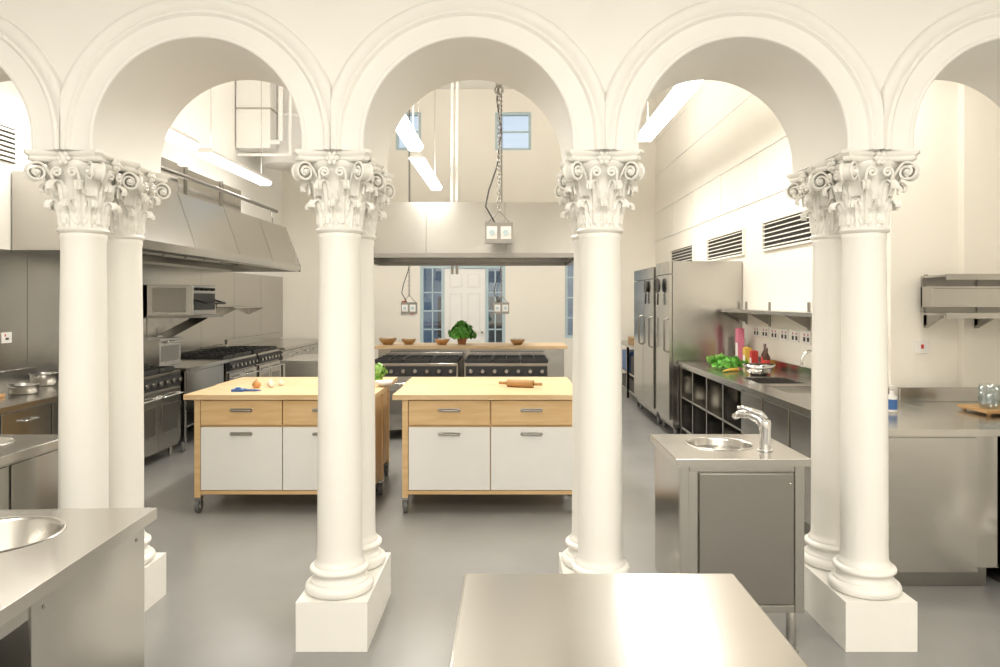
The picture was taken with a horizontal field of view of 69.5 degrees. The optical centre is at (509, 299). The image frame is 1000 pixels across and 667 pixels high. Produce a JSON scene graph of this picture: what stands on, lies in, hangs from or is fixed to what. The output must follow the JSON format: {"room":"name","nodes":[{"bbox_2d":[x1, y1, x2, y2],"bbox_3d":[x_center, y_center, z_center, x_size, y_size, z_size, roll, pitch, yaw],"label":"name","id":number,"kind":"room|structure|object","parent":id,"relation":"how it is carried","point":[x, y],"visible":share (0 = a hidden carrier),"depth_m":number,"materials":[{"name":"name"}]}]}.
{"room":"commercial kitchen","nodes":[
{"label":"commercial kitchen","id":0,"kind":"room"},
{"bbox_2d":[0,81,281,338],"bbox_3d":[-4.400,-1.180,5.700,0.200,5.600,15.800,0,0,0],"label":"wall","id":1,"kind":"structure","parent":0,"point":[210,117],"depth_m":10.20,"materials":[{"name":"white paint"}]},
{"bbox_2d":[0,124,16,163],"bbox_3d":[-4.288,-1.330,5.875,0.024,0.300,0.750,0,0,0],"label":"air vent","id":2,"kind":"object","parent":1,"relation":"in","point":[7,134],"visible":1,"depth_m":6.15,"materials":[{"name":"white metal"}]},
{"bbox_2d":[0,249,282,371],"bbox_3d":[-4.293,0.135,8.797,0.010,1.130,9.594,0,0,0],"label":"backsplash","id":3,"kind":"structure","parent":1,"relation":"attached to","point":[29,281],"depth_m":6.81,"materials":[{"name":"silver metal"}]},
{"bbox_2d":[1,332,11,342],"bbox_3d":[-4.279,0.320,6.120,0.016,0.090,0.120,0,0,0],"label":"wall socket","id":4,"kind":"object","parent":3,"relation":"attached to","point":[6,337],"visible":1,"depth_m":6.11,"materials":[{"name":"white plastic"}]},
{"bbox_2d":[147,285,225,336],"bbox_3d":[-3.927,0.205,8.773,0.716,0.770,0.655,0,0,0],"label":"grill","id":5,"kind":"object","parent":3,"relation":"attached to","point":[174,309],"visible":0.9,"depth_m":8.46,"materials":[{"name":"silver metal"}]},
{"bbox_2d":[12,171,300,271],"bbox_3d":[-3.743,-0.772,8.600,1.085,0.685,4.808,0,0,0],"label":"extraction hood","id":6,"kind":"object","parent":1,"relation":"attached to","point":[186,231],"visible":0.7,"depth_m":7.64,"materials":[{"name":"silver metal"}]},
{"bbox_2d":[153,157,277,222],"bbox_3d":[-3.848,-1.318,8.600,0.744,0.404,4.400,0,0,0],"label":"duct","id":7,"kind":"object","parent":6,"relation":"on","point":[182,180],"visible":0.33,"depth_m":8.58,"materials":[{"name":"silver metal"}]},
{"bbox_2d":[216,304,268,314],"bbox_3d":[-4.152,0.150,11.250,0.265,0.180,1.500,0,0,0],"label":"wall shelf","id":8,"kind":"object","parent":1,"relation":"attached to","point":[226,308],"visible":0.96,"depth_m":11.04,"materials":[{"name":"silver metal"}]},
{"bbox_2d":[282,89,655,382],"bbox_3d":[-0.775,-1.180,13.700,7.050,5.600,0.200,0,0,0],"label":"wall","id":9,"kind":"structure","parent":0,"point":[535,295],"depth_m":13.60,"materials":[{"name":"paint"}]},
{"bbox_2d":[396,112,420,149],"bbox_3d":[-1.920,-3.190,13.670,0.480,0.720,0.080,0,0,0],"label":"window","id":10,"kind":"structure","parent":9,"relation":"in","point":[407,113],"depth_m":13.63,"materials":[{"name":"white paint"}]},
{"bbox_2d":[420,266,504,342],"bbox_3d":[-0.895,0.470,13.640,1.610,2.300,0.159,0,0,0],"label":"door","id":11,"kind":"structure","parent":9,"relation":"in","point":[464,295],"depth_m":13.64,"materials":[{"name":"white paint"}]},
{"bbox_2d":[495,112,530,149],"bbox_3d":[0.060,-3.190,13.670,0.680,0.720,0.080,0,0,0],"label":"window","id":12,"kind":"structure","parent":9,"relation":"in","point":[528,114],"depth_m":13.63,"materials":[{"name":"glass"}]},
{"bbox_2d":[565,266,572,337],"bbox_3d":[1.470,-0.045,13.670,0.860,1.530,0.080,0,0,0],"label":"window","id":13,"kind":"structure","parent":9,"relation":"in","point":[566,267],"depth_m":13.63,"materials":[{"name":"blue paint"}]},
{"bbox_2d":[437,80,511,88],"bbox_3d":[-0.200,-4.030,8.885,8.600,0.100,9.830,0,0,0],"label":"ceiling","id":14,"kind":"structure","parent":0,"point":[468,84],"depth_m":13.36,"materials":[{"name":"white paint"}]},
{"bbox_2d":[166,107,199,148],"bbox_3d":[-3.750,-2.880,8.050,0.200,2.200,0.900,0,0,0],"label":"lamp","id":15,"kind":"object","parent":14,"relation":"hanging from","point":[175,136],"visible":0.44,"depth_m":8.14,"materials":[{"name":"white plastic"}]},
{"bbox_2d":[196,81,271,184],"bbox_3d":[-3.800,-2.880,10.075,0.200,2.200,2.250,0,0,0],"label":"lamp","id":16,"kind":"object","parent":14,"relation":"hanging from","point":[208,154],"visible":0.79,"depth_m":9.85,"materials":[{"name":"white plastic"}]},
{"bbox_2d":[236,80,291,155],"bbox_3d":[-3.853,-3.118,11.405,0.855,1.725,0.330,0,0,0],"label":"ventilation unit","id":17,"kind":"object","parent":14,"relation":"hanging from","point":[248,92],"visible":0.72,"depth_m":11.25,"materials":[{"name":"white metal"}]},
{"bbox_2d":[262,85,301,170],"bbox_3d":[-3.720,-3.105,12.050,0.830,1.750,0.830,0,0,0],"label":"ventilation duct","id":18,"kind":"object","parent":14,"relation":"hanging from","point":[285,163],"visible":0.34,"depth_m":11.68,"materials":[{"name":"white metal"}]},
{"bbox_2d":[401,109,416,313],"bbox_3d":[-1.751,-1.870,12.488,0.273,4.220,0.125,0,0,0],"label":"box","id":19,"kind":"object","parent":14,"relation":"hanging from","point":[406,307],"visible":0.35,"depth_m":12.45,"materials":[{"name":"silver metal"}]},
{"bbox_2d":[396,105,423,150],"bbox_3d":[-1.130,-2.880,7.800,0.200,2.200,1.600,0,0,0],"label":"lamp","id":20,"kind":"object","parent":14,"relation":"hanging from","point":[405,130],"visible":0.46,"depth_m":7.87,"materials":[{"name":"white plastic"}]},
{"bbox_2d":[409,101,441,189],"bbox_3d":[-1.200,-2.880,10.475,0.200,2.200,2.450,0,0,0],"label":"lamp","id":21,"kind":"object","parent":14,"relation":"hanging from","point":[418,160],"visible":0.79,"depth_m":9.85,"materials":[{"name":"white plastic"}]},
{"bbox_2d":[451,82,458,273],"bbox_3d":[-0.815,-2.180,10.600,0.114,3.600,0.042,0,0,0],"label":"conduit pipes","id":22,"kind":"object","parent":14,"relation":"attached to","point":[457,83],"visible":0.66,"depth_m":10.58,"materials":[{"name":"white plastic"}]},
{"bbox_2d":[374,158,573,265],"bbox_3d":[-0.500,-2.225,8.925,2.660,3.510,2.010,0,0,0],"label":"extraction hood","id":23,"kind":"object","parent":14,"relation":"hanging from","point":[412,233],"visible":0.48,"depth_m":7.95,"materials":[{"name":"silver metal"}]},
{"bbox_2d":[485,83,512,243],"bbox_3d":[-0.108,-2.265,6.987,0.273,3.430,0.125,0,0,0],"label":"box","id":24,"kind":"object","parent":14,"relation":"hanging from","point":[495,232],"visible":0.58,"depth_m":6.95,"materials":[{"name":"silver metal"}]},
{"bbox_2d":[494,88,508,313],"bbox_3d":[-0.151,-1.870,12.488,0.273,4.220,0.125,0,0,0],"label":"box","id":25,"kind":"object","parent":14,"relation":"hanging from","point":[499,307],"visible":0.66,"depth_m":12.48,"materials":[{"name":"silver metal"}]},
{"bbox_2d":[639,80,703,141],"bbox_3d":[1.510,-2.880,7.020,0.200,2.200,2.160,0,0,0],"label":"lamp","id":26,"kind":"object","parent":14,"relation":"hanging from","point":[679,94],"visible":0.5,"depth_m":6.76,"materials":[{"name":"white plastic"}]},
{"bbox_2d":[0,0,999,172],"bbox_3d":[-0.200,-2.336,3.645,8.200,3.288,0.630,0,0,0],"label":"wall","id":27,"kind":"structure","parent":0,"point":[136,115],"depth_m":3.40,"materials":[{"name":"beige paint"}]},
{"bbox_2d":[0,16,61,149],"bbox_3d":[-2.685,-1.046,3.312,1.249,0.708,0.036,0,0,0],"label":"trim","id":28,"kind":"structure","parent":27,"relation":"attached to","point":[39,86],"depth_m":3.31,"materials":[{"name":"beige paint"}]},
{"bbox_2d":[60,0,331,149],"bbox_3d":[-1.441,-1.046,3.312,1.237,0.708,0.036,0,0,0],"label":"trim","id":29,"kind":"structure","parent":27,"relation":"attached to","point":[84,89],"depth_m":3.31,"materials":[{"name":"beige paint"}]},
{"bbox_2d":[330,0,604,149],"bbox_3d":[-0.194,-1.046,3.312,1.256,0.708,0.036,0,0,0],"label":"trim","id":30,"kind":"structure","parent":27,"relation":"attached to","point":[416,28],"depth_m":3.31,"materials":[{"name":"beige paint"}]},
{"bbox_2d":[604,0,883,149],"bbox_3d":[1.073,-1.046,3.312,1.275,0.708,0.036,0,0,0],"label":"trim","id":31,"kind":"structure","parent":27,"relation":"attached to","point":[856,91],"depth_m":3.31,"materials":[{"name":"beige paint"}]},
{"bbox_2d":[880,0,999,149],"bbox_3d":[2.341,-1.046,3.312,1.258,0.708,0.036,0,0,0],"label":"trim","id":32,"kind":"structure","parent":27,"relation":"attached to","point":[903,90],"depth_m":3.31,"materials":[{"name":"beige paint"}]},
{"bbox_2d":[144,386,999,666],"bbox_3d":[-0.200,1.670,5.700,8.600,0.100,16.200,0,0,0],"label":"floor","id":33,"kind":"structure","parent":0,"point":[237,568],"depth_m":4.38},
{"bbox_2d":[0,434,57,509],"bbox_3d":[-2.715,1.168,3.380,0.770,0.904,0.960,0,0,0],"label":"countertop","id":34,"kind":"structure","parent":33,"relation":"on","point":[28,462],"depth_m":3.55,"materials":[{"name":"silver metal"}]},
{"bbox_2d":[0,366,58,433],"bbox_3d":[-3.840,1.110,5.400,0.884,1.020,2.200,0,0,0],"label":"base cabinet","id":35,"kind":"object","parent":33,"relation":"on","point":[37,413],"visible":0.2,"depth_m":5.28,"materials":[{"name":"silver metal"}]},
{"bbox_2d":[7,383,39,394],"bbox_3d":[-3.750,0.684,5.550,0.212,0.070,0.266,0,0,0],"label":"saucepan","id":36,"kind":"object","parent":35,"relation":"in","point":[17,388],"visible":1,"depth_m":5.48,"materials":[{"name":"silver metal"}]},
{"bbox_2d":[29,372,57,385],"bbox_3d":[-3.950,0.669,6.100,0.212,0.100,0.266,0,0,0],"label":"saucepan","id":37,"kind":"object","parent":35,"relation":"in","point":[44,378],"visible":0.87,"depth_m":6.03,"materials":[{"name":"silver metal"}]},
{"bbox_2d":[0,507,156,666],"bbox_3d":[-1.679,1.168,1.850,0.975,0.904,1.250,0,0,-3],"label":"countertop","id":38,"kind":"structure","parent":33,"relation":"on","point":[72,580],"depth_m":2.13,"materials":[{"name":"silver metal"}]},
{"bbox_2d":[23,149,170,611],"bbox_3d":[-2.060,0.464,3.650,0.381,2.312,0.721,0,0,0],"label":"column pair","id":39,"kind":"object","parent":33,"relation":"on","point":[101,201],"visible":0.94,"depth_m":3.45,"materials":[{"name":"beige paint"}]},
{"bbox_2d":[50,366,183,457],"bbox_3d":[-3.821,1.140,7.050,0.861,0.960,0.980,0,0,0],"label":"gas range","id":40,"kind":"object","parent":33,"relation":"on","point":[162,390],"visible":0.3,"depth_m":7.13,"materials":[{"name":"silver metal"}]},
{"bbox_2d":[168,359,227,451],"bbox_3d":[-3.835,1.170,8.180,0.830,0.900,1.120,0,0,0],"label":"trolley","id":41,"kind":"object","parent":33,"relation":"on","point":[196,374],"visible":0.3,"depth_m":8.01,"materials":[{"name":"silver metal"}]},
{"bbox_2d":[143,337,182,365],"bbox_3d":[-3.955,0.570,7.950,0.530,0.299,0.540,0,0,0],"label":"countertop oven","id":42,"kind":"object","parent":41,"relation":"on","point":[157,351],"visible":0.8,"depth_m":7.77,"materials":[{"name":"silver metal"}]},
{"bbox_2d":[181,349,258,411],"bbox_3d":[-3.821,1.140,9.300,0.861,0.960,0.980,0,0,0],"label":"gas range","id":43,"kind":"object","parent":33,"relation":"on","point":[240,364],"visible":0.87,"depth_m":9.14,"materials":[{"name":"silver metal"}]},
{"bbox_2d":[200,344,282,376],"bbox_3d":[-3.821,1.140,10.350,0.861,0.960,0.980,0,0,0],"label":"gas range","id":44,"kind":"object","parent":33,"relation":"on","point":[268,364],"visible":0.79,"depth_m":10.30,"materials":[{"name":"silver metal"}]},
{"bbox_2d":[227,332,317,376],"bbox_3d":[-3.839,1.110,12.135,0.882,1.020,2.530,0,0,0],"label":"base cabinet","id":45,"kind":"object","parent":33,"relation":"on","point":[290,348],"visible":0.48,"depth_m":11.92,"materials":[{"name":"silver metal"}]},
{"bbox_2d":[183,385,387,512],"bbox_3d":[-1.745,1.167,5.739,1.440,0.905,0.623,0,0,0],"label":"kitchen island","id":46,"kind":"object","parent":33,"relation":"on","point":[264,441],"visible":0.74,"depth_m":5.46,"materials":[{"name":"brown wood"}]},
{"bbox_2d":[231,387,260,391],"bbox_3d":[-2.059,0.700,5.640,0.222,0.030,0.080,0,0,0],"label":"knife","id":47,"kind":"object","parent":46,"relation":"on","point":[236,389],"visible":1,"depth_m":5.62,"materials":[{"name":"blue plastic"}]},
{"bbox_2d":[252,379,260,387],"bbox_3d":[-2.060,0.677,5.850,0.070,0.075,0.069,0,0,0],"label":"onion","id":48,"kind":"object","parent":46,"relation":"on","point":[256,384],"visible":1,"depth_m":5.83,"materials":[{"name":"orange food"}]},
{"bbox_2d":[375,380,392,386],"bbox_3d":[-1.040,0.692,5.950,0.156,0.045,0.156,0,0,0],"label":"bowl","id":49,"kind":"object","parent":46,"relation":"on","point":[381,383],"visible":0.97,"depth_m":5.91,"materials":[{"name":"white ceramic"}]},
{"bbox_2d":[280,354,317,376],"bbox_3d":[-2.300,1.170,9.100,0.900,0.900,1.000,0,0,0],"label":"base cabinet","id":50,"kind":"object","parent":33,"relation":"on","point":[304,365],"visible":0.12,"depth_m":8.64,"materials":[{"name":"silver metal"}]},
{"bbox_2d":[217,377,396,490],"bbox_3d":[-1.765,1.167,6.381,1.440,0.905,0.623,0,0,0],"label":"kitchen island","id":51,"kind":"object","parent":33,"relation":"on","point":[243,380],"visible":0.2,"depth_m":6.48,"materials":[{"name":"brown wood"}]},
{"bbox_2d":[375,362,387,380],"bbox_3d":[-1.156,0.628,6.253,0.168,0.170,0.184,0,0,-43],"label":"lettuce","id":52,"kind":"object","parent":51,"relation":"on","point":[378,370],"visible":0.46,"depth_m":6.21,"materials":[{"name":"green plant"}]},
{"bbox_2d":[291,149,394,651],"bbox_3d":[-0.822,0.464,3.650,0.381,2.312,0.721,0,0,0],"label":"column pair","id":53,"kind":"object","parent":33,"relation":"on","point":[341,606],"visible":1,"depth_m":3.39,"materials":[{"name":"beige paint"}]},
{"bbox_2d":[375,352,462,429],"bbox_3d":[-1.090,1.140,8.671,0.980,0.960,0.862,0,0,0],"label":"gas range","id":54,"kind":"object","parent":33,"relation":"on","point":[404,366],"visible":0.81,"depth_m":8.30,"materials":[{"name":"silver metal"}]},
{"bbox_2d":[375,343,567,376],"bbox_3d":[-0.505,1.105,9.600,2.490,1.030,0.700,0,0,0],"label":"countertop","id":55,"kind":"structure","parent":33,"relation":"on","point":[554,352],"depth_m":9.30,"materials":[{"name":"brown wood"}]},
{"bbox_2d":[379,337,396,344],"bbox_3d":[-1.620,0.539,9.550,0.240,0.100,0.240,0,0,0],"label":"serving bowl","id":56,"kind":"object","parent":55,"relation":"on","point":[390,340],"visible":1,"depth_m":9.48,"materials":[{"name":"brown wood"}]},
{"bbox_2d":[401,338,415,343],"bbox_3d":[-1.350,0.547,9.600,0.200,0.083,0.200,0,0,0],"label":"serving bowl","id":57,"kind":"object","parent":55,"relation":"on","point":[406,340],"visible":1,"depth_m":9.54,"materials":[{"name":"brown wood"}]},
{"bbox_2d":[435,338,449,344],"bbox_3d":[-0.900,0.547,9.550,0.200,0.083,0.200,0,0,0],"label":"serving bowl","id":58,"kind":"object","parent":55,"relation":"on","point":[443,341],"visible":1,"depth_m":9.49,"materials":[{"name":"brown wood"}]},
{"bbox_2d":[448,320,476,343],"bbox_3d":[-0.649,0.429,9.593,0.368,0.320,0.377,0,0,42],"label":"potted herb","id":59,"kind":"object","parent":55,"relation":"on","point":[462,331],"visible":1,"depth_m":9.53,"materials":[{"name":"plant"}]},
{"bbox_2d":[510,338,524,344],"bbox_3d":[0.100,0.547,9.500,0.200,0.083,0.200,0,0,0],"label":"serving bowl","id":60,"kind":"object","parent":55,"relation":"on","point":[514,341],"visible":1,"depth_m":9.45,"materials":[{"name":"brown wood"}]},
{"bbox_2d":[392,385,571,512],"bbox_3d":[-0.168,1.167,5.739,1.440,0.905,0.623,0,0,0],"label":"kitchen island","id":61,"kind":"object","parent":33,"relation":"on","point":[457,439],"visible":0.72,"depth_m":5.46,"materials":[{"name":"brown wood"}]},
{"bbox_2d":[499,379,541,387],"bbox_3d":[0.085,0.683,5.895,0.369,0.062,0.062,0,0,18],"label":"rolling pin","id":62,"kind":"object","parent":61,"relation":"on","point":[510,382],"visible":1,"depth_m":5.87,"materials":[{"name":"brown wood"}]},
{"bbox_2d":[402,377,571,386],"bbox_3d":[-0.188,1.167,6.381,1.440,0.905,0.623,0,0,0],"label":"kitchen island","id":63,"kind":"object","parent":33,"relation":"on","point":[414,380],"visible":0.06,"depth_m":6.39,"materials":[{"name":"brown wood"}]},
{"bbox_2d":[464,352,548,376],"bbox_3d":[-0.040,1.140,8.671,0.980,0.960,0.862,0,0,0],"label":"gas range","id":64,"kind":"object","parent":33,"relation":"on","point":[477,364],"visible":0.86,"depth_m":8.30,"materials":[{"name":"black metal"}]},
{"bbox_2d":[554,149,644,573],"bbox_3d":[0.435,0.464,3.650,0.381,2.312,0.721,0,0,0],"label":"column pair","id":65,"kind":"object","parent":33,"relation":"on","point":[595,184],"visible":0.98,"depth_m":3.39,"materials":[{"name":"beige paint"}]},
{"bbox_2d":[449,574,808,666],"bbox_3d":[0.235,1.170,1.325,0.710,0.900,1.150,0,0,0],"label":"table","id":66,"kind":"object","parent":33,"relation":"on","point":[504,620],"visible":1,"depth_m":1.61,"materials":[{"name":"silver metal"}]},
{"bbox_2d":[621,337,639,406],"bbox_3d":[2.310,1.110,11.900,0.820,1.020,2.000,0,0,0],"label":"rack","id":67,"kind":"object","parent":33,"relation":"on","point":[627,354],"visible":0.2,"depth_m":11.93,"materials":[{"name":"silver metal"}]},
{"bbox_2d":[634,267,660,423],"bbox_3d":[2.274,0.595,10.070,0.932,2.050,1.460,0,0,0],"label":"fridge","id":68,"kind":"object","parent":33,"relation":"on","point":[644,314],"visible":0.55,"depth_m":9.88,"materials":[{"name":"silver metal"}]},
{"bbox_2d":[644,280,647,303],"bbox_3d":[1.839,-0.110,9.750,0.031,0.320,0.180,0,0,0],"label":"door handle","id":69,"kind":"object","parent":68,"relation":"attached to","point":[645,281],"visible":1,"depth_m":9.71,"materials":[{"name":"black metal"}]},
{"bbox_2d":[656,261,741,433],"bbox_3d":[2.284,0.580,8.900,0.912,2.080,0.800,0,0,0],"label":"fridge","id":70,"kind":"object","parent":33,"relation":"on","point":[691,325],"visible":0.55,"depth_m":8.50,"materials":[{"name":"silver metal"}]},
{"bbox_2d":[655,278,660,304],"bbox_3d":[1.839,-0.110,8.950,0.031,0.340,0.200,0,0,0],"label":"door handle","id":71,"kind":"object","parent":70,"relation":"attached to","point":[657,284],"visible":1,"depth_m":8.92,"materials":[{"name":"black metal"}]},
{"bbox_2d":[650,434,810,652],"bbox_3d":[1.052,1.165,3.540,0.610,0.909,0.600,0,0,0],"label":"sink","id":72,"kind":"object","parent":33,"relation":"on","point":[724,505],"visible":0.72,"depth_m":3.25,"materials":[{"name":"silver metal"}]},
{"bbox_2d":[732,406,772,451],"bbox_3d":[1.158,0.611,3.450,0.191,0.206,0.068,0,0,29],"label":"mixer tap","id":73,"kind":"object","parent":72,"relation":"on","point":[757,416],"visible":1,"depth_m":3.41,"materials":[{"name":"silver metal"}]},
{"bbox_2d":[678,356,999,585],"bbox_3d":[2.354,1.120,6.226,0.768,1.000,4.452,0,0,0],"label":"kitchen counter","id":74,"kind":"object","parent":33,"relation":"on","point":[943,469],"visible":0.48,"depth_m":4.03,"materials":[{"name":"silver metal"}]},
{"bbox_2d":[706,353,747,371],"bbox_3d":[2.245,0.643,7.557,0.411,0.149,0.918,0,0,0],"label":"vegetables","id":75,"kind":"object","parent":74,"relation":"on","point":[721,360],"visible":0.97,"depth_m":7.37,"materials":[{"name":"green plant"}]},
{"bbox_2d":[735,328,743,360],"bbox_3d":[2.584,0.515,8.100,0.072,0.407,0.100,0,0,0],"label":"packet","id":76,"kind":"object","parent":74,"relation":"on","point":[739,332],"visible":0.73,"depth_m":8.05,"materials":[{"name":"pink plastic"}]},
{"bbox_2d":[743,347,751,362],"bbox_3d":[2.584,0.616,7.845,0.072,0.207,0.090,0,0,0],"label":"packet","id":77,"kind":"object","parent":74,"relation":"on","point":[746,350],"visible":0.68,"depth_m":7.80,"materials":[{"name":"yellow plastic"}]},
{"bbox_2d":[749,350,757,362],"bbox_3d":[2.584,0.625,7.635,0.072,0.187,0.070,0,0,0],"label":"packet","id":78,"kind":"object","parent":74,"relation":"on","point":[753,354],"visible":0.72,"depth_m":7.60,"materials":[{"name":"red plastic"}]},
{"bbox_2d":[742,363,775,374],"bbox_3d":[2.400,0.669,6.950,0.310,0.099,0.310,0,0,0],"label":"mixing bowl","id":79,"kind":"object","parent":74,"relation":"on","point":[752,368],"visible":1,"depth_m":6.86,"materials":[{"name":"silver metal"}]},
{"bbox_2d":[761,344,765,362],"bbox_3d":[2.620,0.585,7.400,0.074,0.269,0.074,0,0,0],"label":"sauce bottle","id":80,"kind":"object","parent":74,"relation":"on","point":[763,352],"visible":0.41,"depth_m":7.39,"materials":[{"name":"red glass"}]},
{"bbox_2d":[763,348,769,363],"bbox_3d":[2.580,0.600,7.240,0.074,0.239,0.074,0,0,0],"label":"sauce bottle","id":81,"kind":"object","parent":74,"relation":"on","point":[766,358],"visible":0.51,"depth_m":7.22,"materials":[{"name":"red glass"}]},
{"bbox_2d":[800,349,811,365],"bbox_3d":[2.575,0.569,6.120,0.211,0.300,0.040,0,0,0],"label":"mixer tap","id":82,"kind":"object","parent":74,"relation":"on","point":[807,351],"visible":0.44,"depth_m":6.11,"materials":[{"name":"silver metal"}]},
{"bbox_2d":[888,386,897,412],"bbox_3d":[2.446,0.634,4.620,0.072,0.169,0.065,0,0,0],"label":"soap bottle","id":83,"kind":"object","parent":74,"relation":"on","point":[892,398],"visible":0.84,"depth_m":4.60,"materials":[{"name":"white plastic"}]},
{"bbox_2d":[786,149,920,651],"bbox_3d":[1.711,0.464,3.650,0.381,2.312,0.721,0,0,0],"label":"column pair","id":84,"kind":"object","parent":33,"relation":"on","point":[851,590],"visible":1,"depth_m":3.41,"materials":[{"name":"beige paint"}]},
{"bbox_2d":[898,387,999,582],"bbox_3d":[3.310,1.120,4.562,1.140,1.000,1.125,0,0,0],"label":"counter","id":85,"kind":"object","parent":33,"relation":"on","point":[943,400],"depth_m":5.10,"materials":[{"name":"silver metal"}]},
{"bbox_2d":[957,404,999,415],"bbox_3d":[3.095,0.702,4.600,0.290,0.034,0.300,0,0,0],"label":"wooden trivet","id":86,"kind":"object","parent":85,"relation":"on","point":[989,409],"visible":1,"depth_m":4.59,"materials":[{"name":"brown wood"}]},
{"bbox_2d":[656,80,917,398],"bbox_3d":[2.850,-1.180,9.400,0.200,5.600,8.400,0,0,0],"label":"wall","id":87,"kind":"structure","parent":0,"point":[782,277],"depth_m":8.07,"materials":[{"name":"paint"}]},
{"bbox_2d":[670,243,693,260],"bbox_3d":[2.733,-0.685,11.475,0.030,0.320,1.490,0,0,0],"label":"air vent","id":88,"kind":"object","parent":87,"relation":"in","point":[684,253],"visible":0.66,"depth_m":11.35,"materials":[{"name":"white metal"}]},
{"bbox_2d":[655,80,712,141],"bbox_3d":[2.744,-2.988,9.490,0.012,0.016,8.180,0,0,0],"label":"trim","id":89,"kind":"structure","parent":87,"relation":"attached to","point":[711,80],"depth_m":11.20,"materials":[{"name":"white paint"}]},
{"bbox_2d":[655,93,752,175],"bbox_3d":[2.744,-2.338,9.490,0.012,0.016,8.180,0,0,0],"label":"trim","id":90,"kind":"structure","parent":87,"relation":"attached to","point":[746,98],"depth_m":9.91,"materials":[{"name":"white paint"}]},
{"bbox_2d":[655,134,785,213],"bbox_3d":[2.744,-1.638,9.490,0.012,0.016,8.180,0,0,0],"label":"trim","id":91,"kind":"structure","parent":87,"relation":"attached to","point":[780,138],"depth_m":8.94,"materials":[{"name":"white paint"}]},
{"bbox_2d":[720,175,720,213],"bbox_3d":[2.747,-1.373,9.406,0.006,0.515,0.012,0,0,0],"label":"trim","id":92,"kind":"structure","parent":87,"relation":"attached to","point":[720,175],"depth_m":9.40,"materials":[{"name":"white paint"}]},
{"bbox_2d":[706,228,744,260],"bbox_3d":[2.733,-0.685,9.190,0.030,0.320,1.560,0,0,0],"label":"air vent","id":93,"kind":"object","parent":87,"relation":"in","point":[730,244],"visible":0.95,"depth_m":9.09,"materials":[{"name":"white metal"}]},
{"bbox_2d":[655,183,800,241],"bbox_3d":[2.744,-1.108,9.490,0.012,0.016,8.180,0,0,0],"label":"trim","id":94,"kind":"structure","parent":87,"relation":"attached to","point":[799,183],"depth_m":8.88,"materials":[{"name":"white paint"}]},
{"bbox_2d":[754,326,759,336],"bbox_3d":[2.740,0.350,8.000,0.016,0.110,0.170,0,0,0],"label":"wall socket","id":95,"kind":"object","parent":87,"relation":"attached to","point":[756,329],"visible":1,"depth_m":7.98,"materials":[{"name":"white plastic"}]},
{"bbox_2d":[762,327,768,337],"bbox_3d":[2.740,0.350,7.730,0.016,0.110,0.170,0,0,0],"label":"wall socket","id":96,"kind":"object","parent":87,"relation":"attached to","point":[765,331],"visible":1,"depth_m":7.71,"materials":[{"name":"white plastic"}]},
{"bbox_2d":[721,302,811,330],"bbox_3d":[2.607,0.150,6.900,0.283,0.260,3.000,0,0,0],"label":"wall shelf","id":97,"kind":"object","parent":87,"relation":"attached to","point":[802,318],"visible":0.69,"depth_m":7.17,"materials":[{"name":"silver metal"}]},
{"bbox_2d":[771,328,777,339],"bbox_3d":[2.740,0.350,7.460,0.016,0.110,0.170,0,0,0],"label":"wall socket","id":98,"kind":"object","parent":87,"relation":"attached to","point":[774,332],"visible":1,"depth_m":7.45,"materials":[{"name":"white plastic"}]},
{"bbox_2d":[781,329,787,340],"bbox_3d":[2.740,0.350,7.190,0.016,0.110,0.170,0,0,0],"label":"wall socket","id":99,"kind":"object","parent":87,"relation":"attached to","point":[784,333],"visible":1,"depth_m":7.18,"materials":[{"name":"white plastic"}]},
{"bbox_2d":[762,208,811,250],"bbox_3d":[2.733,-0.685,7.095,0.030,0.320,1.370,0,0,0],"label":"air vent","id":100,"kind":"object","parent":87,"relation":"in","point":[787,230],"visible":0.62,"depth_m":7.15,"materials":[{"name":"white metal"}]},
{"bbox_2d":[791,330,798,342],"bbox_3d":[2.740,0.350,6.920,0.016,0.110,0.170,0,0,0],"label":"wall socket","id":101,"kind":"object","parent":87,"relation":"attached to","point":[794,334],"visible":1,"depth_m":6.92,"materials":[{"name":"white plastic"}]},
{"bbox_2d":[803,332,810,343],"bbox_3d":[2.740,0.350,6.650,0.016,0.110,0.170,0,0,0],"label":"wall socket","id":102,"kind":"object","parent":87,"relation":"attached to","point":[806,335],"visible":1,"depth_m":6.62,"materials":[{"name":"white plastic"}]},
{"bbox_2d":[918,80,999,386],"bbox_3d":[3.525,-1.180,5.265,1.150,5.600,0.270,0,0,0],"label":"wall","id":103,"kind":"structure","parent":0,"point":[959,125],"depth_m":5.20,"materials":[{"name":"paint"}]},
{"bbox_2d":[915,341,928,352],"bbox_3d":[2.970,0.340,5.190,0.100,0.090,0.016,0,0,0],"label":"wall socket","id":104,"kind":"object","parent":103,"relation":"attached to","point":[920,346],"visible":1,"depth_m":5.19,"materials":[{"name":"white plastic"}]},
{"bbox_2d":[921,274,999,327],"bbox_3d":[3.390,0.010,4.968,0.940,0.380,0.306,0,0,0],"label":"shelf","id":105,"kind":"object","parent":103,"relation":"attached to","point":[976,297],"visible":1,"depth_m":4.98,"materials":[{"name":"silver metal"}]},
{"label":"outside","id":106,"kind":"structure","parent":0,"visible":0},
{"bbox_2d":[424,264,573,342],"bbox_3d":[0.000,-0.420,15.925,12.000,4.320,4.150,0,0,0],"label":"neighbouring building","id":107,"kind":"structure","parent":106,"point":[427,272],"depth_m":17.50,"materials":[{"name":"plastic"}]}
]}

